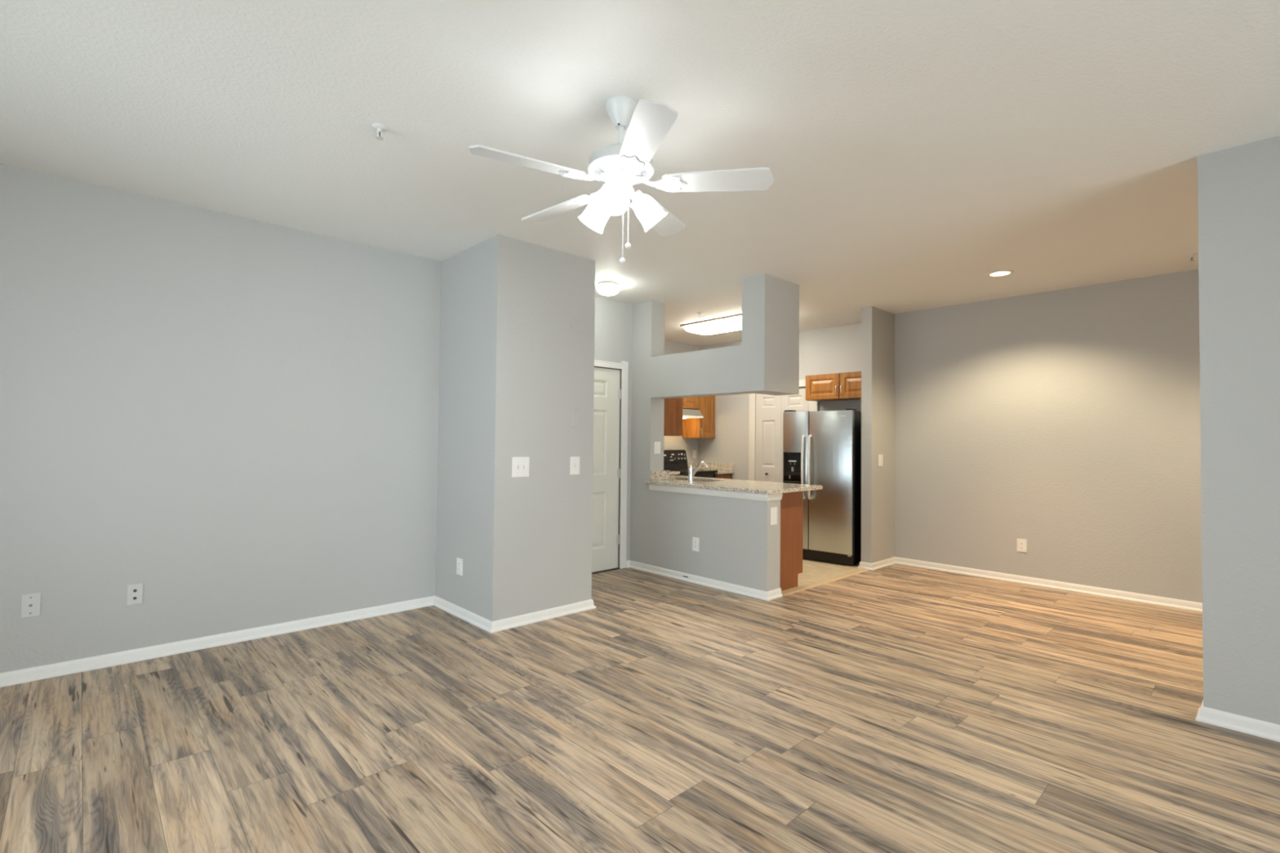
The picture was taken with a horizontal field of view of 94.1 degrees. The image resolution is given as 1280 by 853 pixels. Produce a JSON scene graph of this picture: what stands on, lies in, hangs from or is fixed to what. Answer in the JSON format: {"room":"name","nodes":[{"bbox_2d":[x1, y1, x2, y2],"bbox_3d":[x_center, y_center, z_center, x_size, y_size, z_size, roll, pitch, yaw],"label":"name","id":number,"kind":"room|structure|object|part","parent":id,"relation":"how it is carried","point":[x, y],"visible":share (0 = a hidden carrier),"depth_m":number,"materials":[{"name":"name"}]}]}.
{"room":"empty living room","nodes":[
{"label":"empty living room","id":0,"kind":"room"},
{"bbox_2d":[0,164,632,672],"bbox_3d":[-2.248,0.025,4.325,5.845,2.757,0.166,2,-2,-43],"label":"wall","id":1,"kind":"structure","parent":0,"point":[234,419],"depth_m":3.74,"materials":[{"name":"grey paint"}]},
{"bbox_2d":[20,592,40,617],"bbox_3d":[-3.285,0.965,3.214,0.074,0.125,0.015,2,-2,-43],"label":"cable plate","id":2,"kind":"object","parent":1,"relation":"attached to","point":[31,602],"visible":1,"depth_m":3.21,"materials":[{"name":"grey plastic"}]},
{"bbox_2d":[126,582,142,605],"bbox_3d":[-2.974,0.988,3.510,0.072,0.120,0.010,2,-2,-43],"label":"cable plate","id":3,"kind":"object","parent":1,"relation":"attached to","point":[135,592],"visible":1,"depth_m":3.51,"materials":[{"name":"grey plastic"}]},
{"bbox_2d":[0,595,435,687],"bbox_3d":[-2.977,1.344,3.491,3.701,0.068,0.027,2,-2,-43],"label":"baseboard","id":4,"kind":"structure","parent":1,"relation":"attached to","point":[65,668],"depth_m":3.69,"materials":[{"name":"white paint"}]},
{"bbox_2d":[591,360,628,573],"bbox_3d":[-0.543,0.383,5.856,1.088,2.144,0.142,2,-2,-43],"label":"door","id":5,"kind":"structure","parent":1,"relation":"in","point":[608,394],"depth_m":6.08,"materials":[{"name":"white paint"}]},
{"bbox_2d":[435,234,595,621],"bbox_3d":[-1.045,0.048,4.817,0.871,2.757,1.044,2,-2,-43],"label":"wall pillar","id":6,"kind":"structure","parent":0,"point":[513,371],"depth_m":4.41,"materials":[{"name":"grey paint"}]},
{"bbox_2d":[456,557,462,575],"bbox_3d":[-1.354,1.050,4.470,0.010,0.124,0.090,2,-2,-43],"label":"power outlet","id":7,"kind":"object","parent":6,"relation":"attached to","point":[459,561],"visible":1,"depth_m":4.46,"materials":[{"name":"white plastic"}]},
{"bbox_2d":[433,595,595,632],"bbox_3d":[-1.010,1.391,4.736,0.925,0.068,0.957,2,-2,-43],"label":"baseboard","id":8,"kind":"structure","parent":6,"relation":"attached to","point":[482,623],"depth_m":4.37,"materials":[{"name":"white paint"}]},
{"bbox_2d":[511,457,528,477],"bbox_3d":[-0.850,0.290,4.268,0.140,0.145,0.018,2,-2,-43],"label":"light switch","id":9,"kind":"object","parent":6,"relation":"attached to","point":[520,465],"visible":1,"depth_m":4.27,"materials":[{"name":"white plastic"}]},
{"bbox_2d":[569,456,579,474],"bbox_3d":[-0.498,0.301,4.598,0.090,0.138,0.018,2,-2,-43],"label":"light switch","id":10,"kind":"object","parent":6,"relation":"attached to","point":[574,460],"visible":1,"depth_m":4.59,"materials":[{"name":"white plastic"}]},
{"bbox_2d":[0,0,1279,346],"bbox_3d":[0.969,-1.415,2.829,8.700,0.120,9.450,2,-2,-43],"label":"ceiling","id":11,"kind":"structure","parent":0,"point":[915,152],"depth_m":2.67,"materials":[{"name":"white paint"}]},
{"bbox_2d":[371,123,387,140],"bbox_3d":[-1.199,-1.352,2.747,0.068,0.052,0.068,0,-1,7],"label":"sprinkler","id":12,"kind":"object","parent":11,"relation":"attached to","point":[380,128],"visible":1,"depth_m":2.74,"materials":[{"name":"white metal"}]},
{"bbox_2d":[597,280,618,295],"bbox_3d":[-0.292,-1.256,5.451,0.200,0.108,0.200,2,-2,-43],"label":"ceiling light","id":13,"kind":"object","parent":11,"relation":"attached to","point":[604,287],"visible":1,"depth_m":5.38,"materials":[{"name":"white glass"}]},
{"bbox_2d":[468,96,773,264],"bbox_3d":[-0.117,-1.027,2.551,1.217,0.690,1.207,2,-2,-43],"label":"ceiling fan","id":14,"kind":"object","parent":11,"relation":"hanging from","point":[621,166],"visible":1,"depth_m":2.46,"materials":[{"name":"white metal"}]},
{"bbox_3d":[-0.442,-1.035,2.341,0.461,0.039,0.136,1,-1,-31],"label":"blade","id":15,"kind":"part","parent":14,"relation":"part of","materials":[{"name":"white wood"}]},
{"bbox_3d":[-0.379,-1.024,2.818,0.461,0.039,0.136,-1,-2,41],"label":"blade","id":16,"kind":"part","parent":14,"relation":"part of","materials":[{"name":"white wood"}]},
{"bbox_3d":[-0.198,-0.925,2.614,0.123,0.154,0.152,2,-2,-43],"label":"lamp shade","id":17,"kind":"part","parent":14,"relation":"part of","materials":[{"name":"white glass"}]},
{"bbox_3d":[-0.099,-0.929,2.390,0.145,0.154,0.139,2,-2,-43],"label":"lamp shade","id":18,"kind":"part","parent":14,"relation":"part of","materials":[{"name":"white glass"}]},
{"bbox_3d":[-0.097,-0.950,2.415,0.071,0.083,0.065,2,-2,-43],"label":"bulb","id":19,"kind":"part","parent":14,"relation":"part of","materials":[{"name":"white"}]},
{"bbox_3d":[-0.072,-0.830,2.514,0.003,0.267,0.003,2,-2,-43],"label":"pull chain","id":20,"kind":"part","parent":14,"relation":"part of","materials":[{"name":"white metal"}]},
{"bbox_3d":[-0.050,-0.877,2.539,0.003,0.219,0.003,2,-2,-43],"label":"pull chain","id":21,"kind":"part","parent":14,"relation":"part of","materials":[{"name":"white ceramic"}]},
{"bbox_2d":[631,190,643,201],"bbox_3d":[-0.016,-0.988,2.564,0.069,0.058,0.054,1,-1,-23],"label":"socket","id":22,"kind":"object","parent":14,"relation":"attached to","point":[637,196],"depth_m":2.54,"materials":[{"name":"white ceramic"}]},
{"bbox_3d":[0.009,-1.035,2.137,0.136,0.039,0.461,1,-1,-15],"label":"blade","id":23,"kind":"part","parent":14,"relation":"part of","materials":[{"name":"white wood"}]},
{"bbox_3d":[0.049,-0.924,2.584,0.151,0.154,0.128,2,-2,-43],"label":"lamp shade","id":24,"kind":"part","parent":14,"relation":"part of","materials":[{"name":"white glass"}]},
{"bbox_3d":[0.094,-1.017,2.906,0.136,0.039,0.461,0,-1,23],"label":"blade","id":25,"kind":"part","parent":14,"relation":"part of","materials":[{"name":"white wood"}]},
{"bbox_3d":[0.324,-1.024,2.483,0.461,0.039,0.136,0,-1,5],"label":"blade","id":26,"kind":"part","parent":14,"relation":"part of","materials":[{"name":"white wood"}]},
{"bbox_2d":[680,313,742,334],"bbox_3d":[1.104,-1.217,7.090,0.480,0.085,1.260,2,-2,-43],"label":"fluorescent light","id":27,"kind":"object","parent":11,"relation":"attached to","point":[734,322],"visible":0.52,"depth_m":7.10,"materials":[{"name":"white plastic"}]},
{"bbox_2d":[986,270,1013,276],"bbox_3d":[3.023,-1.337,5.007,0.200,0.114,0.200,2,-2,-43],"label":"recessed light","id":28,"kind":"object","parent":11,"relation":"in","point":[1000,273],"visible":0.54,"depth_m":5.04,"materials":[{"name":"white glass"}]},
{"bbox_2d":[1186,253,1198,262],"bbox_3d":[4.120,-1.261,4.450,0.068,0.052,0.068,0,-1,7],"label":"sprinkler","id":29,"kind":"object","parent":11,"relation":"attached to","point":[1191,255],"visible":1,"depth_m":4.44,"materials":[{"name":"white metal"}]},
{"bbox_2d":[0,558,1279,852],"bbox_3d":[0.948,1.424,2.773,8.722,0.054,9.450,2,-2,-43],"label":"floor","id":30,"kind":"structure","parent":0,"point":[895,708],"depth_m":2.68,"materials":[{"name":"laminate"}]},
{"bbox_2d":[663,449,717,478],"bbox_3d":[0.584,0.920,8.242,0.764,1.178,0.681,2,-2,-43],"label":"range","id":31,"kind":"object","parent":30,"relation":"on","point":[676,460],"visible":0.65,"depth_m":8.44,"materials":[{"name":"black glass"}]},
{"bbox_3d":[0.394,0.469,8.461,0.754,0.271,0.109,2,-2,-43],"label":"panel","id":32,"kind":"part","parent":31,"relation":"part of","materials":[{"name":"black metal"}]},
{"bbox_2d":[663,469,717,473],"bbox_3d":[0.579,0.613,8.258,0.764,0.020,0.655,2,-2,-43],"label":"cooktop","id":33,"kind":"object","parent":31,"relation":"in","point":[682,471],"depth_m":8.15,"materials":[{"name":"black glass"}]},
{"bbox_2d":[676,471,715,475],"bbox_3d":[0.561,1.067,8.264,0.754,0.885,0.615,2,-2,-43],"label":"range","id":34,"kind":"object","parent":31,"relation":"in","point":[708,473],"depth_m":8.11,"materials":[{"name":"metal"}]},
{"bbox_2d":[693,474,715,478],"bbox_3d":[0.795,0.976,8.019,0.720,0.640,0.068,2,-2,-43],"label":"oven","id":35,"kind":"object","parent":31,"relation":"in","point":[713,476],"depth_m":8.15,"materials":[{"name":"black metal"}]},
{"bbox_2d":[715,473,732,479],"bbox_3d":[0.971,1.099,8.640,0.344,0.858,0.652,2,-2,-43],"label":"base cabinet","id":36,"kind":"object","parent":30,"relation":"on","point":[726,476],"visible":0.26,"depth_m":8.42,"materials":[{"name":"brown wood"}]},
{"bbox_2d":[687,462,733,474],"bbox_3d":[0.985,0.599,8.640,0.346,0.138,0.682,2,-2,-43],"label":"countertop","id":37,"kind":"structure","parent":36,"relation":"on","point":[722,468],"depth_m":8.68,"materials":[{"name":"beige stone"}]},
{"bbox_2d":[780,491,803,591],"bbox_3d":[0.323,1.032,6.432,0.478,0.880,2.950,2,-2,-43],"label":"base cabinet","id":38,"kind":"object","parent":30,"relation":"on","point":[791,503],"visible":0.12,"depth_m":5.39,"materials":[{"name":"brown wood"}]},
{"bbox_2d":[644,470,822,494],"bbox_3d":[0.566,0.533,6.601,1.515,0.129,3.084,2,-2,-43],"label":"countertop","id":39,"kind":"structure","parent":38,"relation":"on","point":[665,477],"depth_m":5.64,"materials":[{"name":"beige stone"}]},
{"bbox_2d":[687,461,707,482],"bbox_3d":[0.572,0.446,5.915,0.260,0.200,0.064,2,-2,-43],"label":"kitchen faucet","id":40,"kind":"object","parent":39,"relation":"on","point":[691,473],"visible":1,"depth_m":5.84,"materials":[{"name":"silver metal"}]},
{"bbox_3d":[0.589,0.427,5.918,0.233,0.162,0.035,2,-2,-37],"label":"spout","id":41,"kind":"part","parent":40,"relation":"part of","materials":[{"name":"silver metal"}]},
{"bbox_2d":[782,408,861,565],"bbox_3d":[2.172,0.659,6.840,0.810,1.682,0.840,-1,-2,41],"label":"refrigerator","id":42,"kind":"object","parent":30,"relation":"on","point":[823,448],"visible":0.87,"depth_m":6.49,"materials":[{"name":"silver metal"}]},
{"bbox_3d":[1.775,0.599,6.766,0.312,1.538,0.062,-1,-2,41],"label":"freezer door","id":43,"kind":"part","parent":42,"relation":"part of","materials":[{"name":"metal"}]},
{"bbox_3d":[1.815,0.451,6.646,0.028,0.721,0.069,-1,-2,41],"label":"handle","id":44,"kind":"part","parent":42,"relation":"part of","materials":[{"name":"silver metal"}]},
{"bbox_3d":[1.873,0.450,6.596,0.028,0.721,0.069,-1,-2,41],"label":"handle","id":45,"kind":"part","parent":42,"relation":"part of","materials":[{"name":"silver metal"}]},
{"bbox_3d":[1.991,1.432,6.625,0.798,0.106,0.070,-1,-2,41],"label":"kick plate","id":46,"kind":"part","parent":42,"relation":"part of","materials":[{"name":"black plastic"}]},
{"bbox_3d":[2.083,0.596,6.496,0.490,1.538,0.062,-1,-2,41],"label":"fridge door","id":47,"kind":"part","parent":42,"relation":"part of","materials":[{"name":"metal"}]},
{"bbox_2d":[782,568,869,595],"bbox_3d":[1.798,1.470,5.685,1.569,0.009,0.060,2,-2,-43],"label":"trim","id":48,"kind":"structure","parent":30,"relation":"on","point":[847,575],"depth_m":5.60,"materials":[{"name":"beige wood"}]},
{"bbox_2d":[663,340,698,462],"bbox_3d":[0.011,0.136,8.297,2.540,2.757,0.140,2,-2,-43],"label":"wall","id":49,"kind":"structure","parent":0,"point":[670,442],"depth_m":8.76,"materials":[{"name":"grey paint"}]},
{"bbox_2d":[663,397,683,435],"bbox_3d":[-0.070,-0.273,6.773,0.313,0.756,1.238,2,-2,-43],"label":"upper cabinet","id":50,"kind":"object","parent":49,"relation":"attached to","point":[673,407],"visible":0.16,"depth_m":6.32,"materials":[{"name":"brown wood"}]},
{"bbox_3d":[0.316,-0.273,6.577,0.019,0.744,0.412,2,-2,-43],"label":"door","id":51,"kind":"part","parent":50,"relation":"part of","materials":[{"name":"brown wood"}]},
{"bbox_2d":[683,396,698,409],"bbox_3d":[0.464,-0.432,8.406,0.753,0.355,0.328,2,-2,-43],"label":"upper cabinet","id":52,"kind":"object","parent":49,"relation":"attached to","point":[692,403],"visible":0.13,"depth_m":8.43,"materials":[{"name":"brown wood"}]},
{"bbox_2d":[682,408,702,418],"bbox_3d":[0.489,-0.178,8.371,0.748,0.140,0.408,2,-2,-43],"label":"range hood","id":53,"kind":"object","parent":49,"relation":"attached to","point":[687,413],"visible":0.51,"depth_m":8.36,"materials":[{"name":"metal"}]},
{"bbox_2d":[693,450,696,457],"bbox_3d":[0.821,0.417,8.952,0.072,0.118,0.010,2,-2,-43],"label":"power outlet","id":54,"kind":"object","parent":49,"relation":"attached to","point":[694,451],"visible":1,"depth_m":8.95,"materials":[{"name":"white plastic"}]},
{"bbox_2d":[682,395,715,438],"bbox_3d":[0.879,-0.213,8.772,0.356,0.768,0.359,2,-2,-43],"label":"upper cabinet","id":55,"kind":"object","parent":49,"relation":"attached to","point":[704,427],"visible":0.71,"depth_m":8.66,"materials":[{"name":"brown wood"}]},
{"bbox_3d":[0.974,-0.214,8.671,0.348,0.760,0.019,2,-2,-43],"label":"door","id":56,"kind":"part","parent":55,"relation":"part of","materials":[{"name":"brown wood"}]},
{"bbox_2d":[629,273,799,591],"bbox_3d":[0.181,0.095,6.369,0.537,2.757,3.184,2,-2,-43],"label":"wall","id":57,"kind":"structure","parent":0,"point":[739,544],"depth_m":5.47,"materials":[{"name":"grey paint"}]},
{"bbox_2d":[653,441,660,453],"bbox_3d":[0.178,0.217,6.116,0.092,0.122,0.010,2,-2,-43],"label":"light switch","id":58,"kind":"object","parent":57,"relation":"attached to","point":[656,444],"visible":1,"depth_m":6.11,"materials":[{"name":"white plastic"}]},
{"bbox_2d":[650,470,669,479],"bbox_3d":[-0.345,0.508,6.716,0.259,0.094,1.630,2,-2,-43],"label":"backsplash","id":59,"kind":"structure","parent":57,"relation":"attached to","point":[662,474],"depth_m":6.12,"materials":[{"name":"stone"}]},
{"bbox_2d":[692,537,698,551],"bbox_3d":[0.520,1.101,5.575,0.010,0.128,0.080,2,-2,-43],"label":"power outlet","id":60,"kind":"object","parent":57,"relation":"attached to","point":[695,540],"visible":1,"depth_m":5.57,"materials":[{"name":"white plastic"}]},
{"bbox_2d":[626,560,782,600],"bbox_3d":[0.538,1.427,5.656,0.226,0.068,1.739,2,-2,-44],"label":"baseboard","id":61,"kind":"structure","parent":57,"relation":"attached to","point":[749,592],"depth_m":5.43,"materials":[{"name":"white paint"}]},
{"bbox_2d":[648,484,782,501],"bbox_3d":[0.658,0.606,5.587,0.217,0.060,1.432,2,-2,-43],"label":"trim","id":62,"kind":"structure","parent":57,"relation":"attached to","point":[764,497],"depth_m":5.38,"materials":[{"name":"white paint"}]},
{"bbox_2d":[770,506,777,525],"bbox_3d":[1.140,0.761,5.070,0.092,0.150,0.010,2,-2,-43],"label":"power outlet","id":63,"kind":"object","parent":57,"relation":"attached to","point":[774,509],"visible":1,"depth_m":5.06,"materials":[{"name":"white plastic"}]},
{"bbox_2d":[697,323,861,479],"bbox_3d":[1.950,0.148,7.986,0.140,2.757,2.968,2,-2,-43],"label":"wall","id":64,"kind":"structure","parent":0,"point":[837,349],"depth_m":7.77,"materials":[{"name":"grey paint"}]},
{"bbox_2d":[748,379,818,482],"bbox_3d":[1.875,0.460,7.900,0.071,2.121,1.055,2,-2,-43],"label":"door","id":65,"kind":"structure","parent":64,"relation":"in","point":[766,411],"depth_m":8.06,"materials":[{"name":"white paint"}]},
{"bbox_2d":[805,371,861,401],"bbox_3d":[2.432,-0.476,7.099,0.306,0.309,0.903,2,-2,-43],"label":"upper cabinet","id":66,"kind":"object","parent":64,"relation":"attached to","point":[844,386],"visible":0.8,"depth_m":7.08,"materials":[{"name":"brown wood"}]},
{"bbox_3d":[2.196,-0.476,7.187,0.020,0.299,0.443,2,-2,-43],"label":"door","id":67,"kind":"part","parent":66,"relation":"part of","materials":[{"name":"brown wood"}]},
{"bbox_3d":[2.506,-0.480,6.858,0.020,0.299,0.442,2,-2,-43],"label":"door","id":68,"kind":"part","parent":66,"relation":"part of","materials":[{"name":"brown wood"}]},
{"bbox_2d":[861,306,894,563],"bbox_3d":[2.721,0.125,6.595,0.921,2.757,0.116,2,-2,-43],"label":"wall","id":69,"kind":"structure","parent":0,"point":[877,325],"depth_m":6.33,"materials":[{"name":"grey paint"}]},
{"bbox_2d":[878,454,883,466],"bbox_3d":[2.569,0.363,6.364,0.100,0.130,0.010,2,-2,-43],"label":"light switch","id":70,"kind":"object","parent":69,"relation":"attached to","point":[880,456],"visible":1,"depth_m":6.35,"materials":[{"name":"white plastic"}]},
{"bbox_2d":[894,269,1202,603],"bbox_3d":[4.955,0.100,4.440,0.140,2.757,6.086,2,-2,-43],"label":"wall","id":71,"kind":"structure","parent":0,"point":[1064,422],"depth_m":5.50,"materials":[{"name":"grey paint"}]},
{"bbox_2d":[1017,538,1026,552],"bbox_3d":[3.645,1.136,5.691,0.010,0.122,0.082,2,-2,-43],"label":"power outlet","id":72,"kind":"object","parent":71,"relation":"attached to","point":[1021,544],"visible":1,"depth_m":5.69,"materials":[{"name":"white plastic"}]},
{"bbox_2d":[857,556,1202,612],"bbox_3d":[4.634,1.436,4.219,0.570,0.068,6.229,2,-2,-43],"label":"baseboard","id":73,"kind":"structure","parent":71,"relation":"attached to","point":[1144,598],"depth_m":5.54,"materials":[{"name":"white paint"}]},
{"bbox_2d":[1197,135,1279,724],"bbox_3d":[3.962,0.029,1.698,0.120,2.757,3.448,2,-2,-43],"label":"wall","id":74,"kind":"structure","parent":0,"point":[1238,187],"depth_m":2.81,"materials":[{"name":"grey paint"}]},
{"bbox_2d":[1195,699,1279,742],"bbox_3d":[3.940,1.373,1.678,0.174,0.068,3.475,2,-2,-43],"label":"baseboard","id":75,"kind":"structure","parent":74,"relation":"attached to","point":[1256,727],"depth_m":2.78,"materials":[{"name":"white paint"}]}
]}

